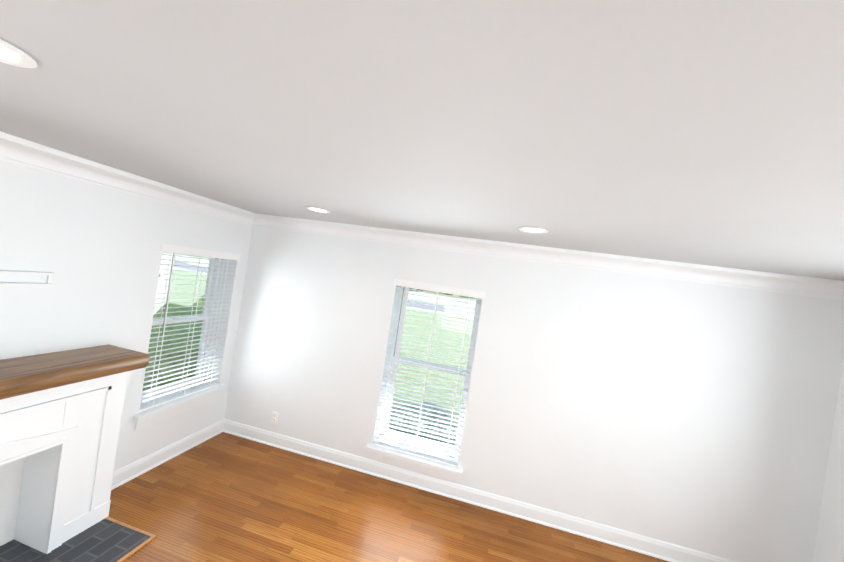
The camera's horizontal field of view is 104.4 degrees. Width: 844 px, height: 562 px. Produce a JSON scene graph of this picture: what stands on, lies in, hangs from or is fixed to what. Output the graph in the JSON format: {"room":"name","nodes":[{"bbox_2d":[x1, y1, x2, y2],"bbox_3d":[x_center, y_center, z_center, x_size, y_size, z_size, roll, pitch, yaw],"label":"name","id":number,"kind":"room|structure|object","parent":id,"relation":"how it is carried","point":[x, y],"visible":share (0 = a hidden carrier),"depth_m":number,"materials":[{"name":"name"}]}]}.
{"room":"living room","nodes":[
{"label":"living room","id":0,"kind":"room"},
{"bbox_2d":[0,160,251,470],"bbox_3d":[-3.091,0.578,0.179,0.330,3.150,8.060,8,0,12],"label":"wall","id":1,"kind":"structure","parent":0,"point":[95,249],"depth_m":2.36,"materials":[{"name":"paint"}]},
{"bbox_2d":[0,270,53,285],"bbox_3d":[-2.440,-0.018,1.860,0.028,0.090,0.510,8,0,12],"label":"bracket","id":2,"kind":"object","parent":1,"relation":"attached to","point":[49,277],"visible":0.98,"depth_m":2.00,"materials":[{"name":"paint"}]},
{"bbox_2d":[132,244,239,430],"bbox_3d":[-2.352,0.471,3.231,0.370,1.606,0.940,8,0,12],"label":"window","id":3,"kind":"structure","parent":1,"relation":"in","point":[202,386],"depth_m":3.31,"materials":[{"name":"white plastic"}]},
{"bbox_2d":[0,131,843,300],"bbox_3d":[-0.071,-0.397,-0.456,5.500,0.136,7.400,8,0,12],"label":"crown molding","id":4,"kind":"structure","parent":1,"relation":"attached to","point":[25,153],"depth_m":2.80,"materials":[{"name":"paint"}]},
{"bbox_2d":[111,419,735,561],"bbox_3d":[-0.414,1.942,-0.445,5.500,0.135,7.400,8,0,12],"label":"baseboard","id":5,"kind":"structure","parent":1,"relation":"attached to","point":[656,548],"depth_m":3.10,"materials":[{"name":"paint"}]},
{"bbox_2d":[108,432,669,561],"bbox_3d":[-0.464,2.281,-0.443,5.500,0.550,7.400,8,0,12],"label":"floor","id":6,"kind":"structure","parent":0,"point":[224,497],"depth_m":2.71,"materials":[{"name":"brown wood"}]},
{"bbox_2d":[0,345,155,561],"bbox_3d":[-2.271,1.116,1.695,0.749,1.211,1.540,8,0,12],"label":"fireplace","id":7,"kind":"object","parent":6,"relation":"on","point":[60,416],"visible":1,"depth_m":2.08,"materials":[{"name":"paint"}]},
{"bbox_2d":[0,0,843,280],"bbox_3d":[-0.053,-0.514,-0.457,5.500,0.100,7.400,8,0,12],"label":"ceiling","id":8,"kind":"structure","parent":0,"point":[707,132],"depth_m":0.90,"materials":[{"name":"paint"}]},
{"bbox_2d":[0,39,37,67],"bbox_3d":[-1.170,-0.629,0.866,0.200,0.007,0.200,8,0,12],"label":"recessed light","id":9,"kind":"object","parent":8,"relation":"in","point":[10,54],"visible":1,"depth_m":0.91,"materials":[{"name":"paint"}]},
{"bbox_2d":[306,207,330,212],"bbox_3d":[-0.869,-0.594,2.745,0.200,0.007,0.200,8,0,12],"label":"recessed light","id":10,"kind":"object","parent":8,"relation":"in","point":[316,209],"visible":0.98,"depth_m":2.74,"materials":[{"name":"paint"}]},
{"bbox_2d":[518,227,547,233],"bbox_3d":[0.769,-0.351,2.267,0.200,0.007,0.200,8,0,12],"label":"recessed light","id":11,"kind":"object","parent":8,"relation":"in","point":[533,230],"visible":0.98,"depth_m":2.26,"materials":[{"name":"paint"}]},
{"bbox_2d":[224,227,843,561],"bbox_3d":[0.712,1.121,3.289,5.830,3.150,0.330,8,0,12],"label":"wall","id":12,"kind":"structure","parent":0,"point":[697,416],"depth_m":2.94,"materials":[{"name":"paint"}]},
{"bbox_2d":[271,412,277,422],"bbox_3d":[-1.628,1.509,3.617,0.072,0.116,0.008,8,0,12],"label":"electrical outlet","id":13,"kind":"object","parent":12,"relation":"attached to","point":[274,419],"visible":1,"depth_m":3.62,"materials":[{"name":"white plastic"}]},
{"bbox_2d":[365,279,484,483],"bbox_3d":[0.059,0.971,3.395,0.990,1.876,0.370,8,0,12],"label":"window","id":14,"kind":"structure","parent":12,"relation":"in","point":[425,456],"depth_m":3.34,"materials":[{"name":"white plastic"}]},
{"bbox_2d":[812,358,843,561],"bbox_3d":[2.505,1.407,-1.239,0.330,3.150,7.730,8,0,12],"label":"wall","id":15,"kind":"structure","parent":0,"point":[829,544],"depth_m":2.50,"materials":[{"name":"paint"}]},
{"label":"outside","id":16,"kind":"structure","parent":0,"visible":0},
{"bbox_2d":[169,263,473,423],"bbox_3d":[-0.763,2.609,11.186,80.000,0.300,90.000,8,0,12],"label":"ground","id":17,"kind":"structure","parent":16,"point":[178,298],"depth_m":13.69,"materials":[{"name":"green plant"}]},
{"bbox_2d":[153,252,174,314],"bbox_3d":[-11.605,-1.685,0.469,10.050,5.150,17.200,8,0,12],"label":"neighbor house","id":18,"kind":"structure","parent":17,"relation":"on","point":[161,272],"depth_m":7.22,"materials":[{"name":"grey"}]},
{"bbox_2d":[143,295,203,390],"bbox_3d":[-4.915,1.133,2.728,4.250,2.329,13.602,8,0,12],"label":"shrubs","id":19,"kind":"object","parent":17,"relation":"on","point":[199,307],"depth_m":4.46,"materials":[{"name":"green plant"}]},
{"bbox_2d":[389,401,457,445],"bbox_3d":[0.201,2.220,4.628,3.454,1.079,1.835,8,0,12],"label":"rose bushes","id":20,"kind":"object","parent":17,"relation":"on","point":[423,419],"depth_m":4.37,"materials":[{"name":"green plant"}]},
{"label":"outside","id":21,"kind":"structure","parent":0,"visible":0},
{"bbox_2d":[173,254,475,319],"bbox_3d":[-1.417,1.668,54.009,100.000,0.950,51.500,8,0,12],"label":"street","id":22,"kind":"structure","parent":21,"point":[416,296],"depth_m":38.62,"materials":[{"name":"grey asphalt"}]}
]}

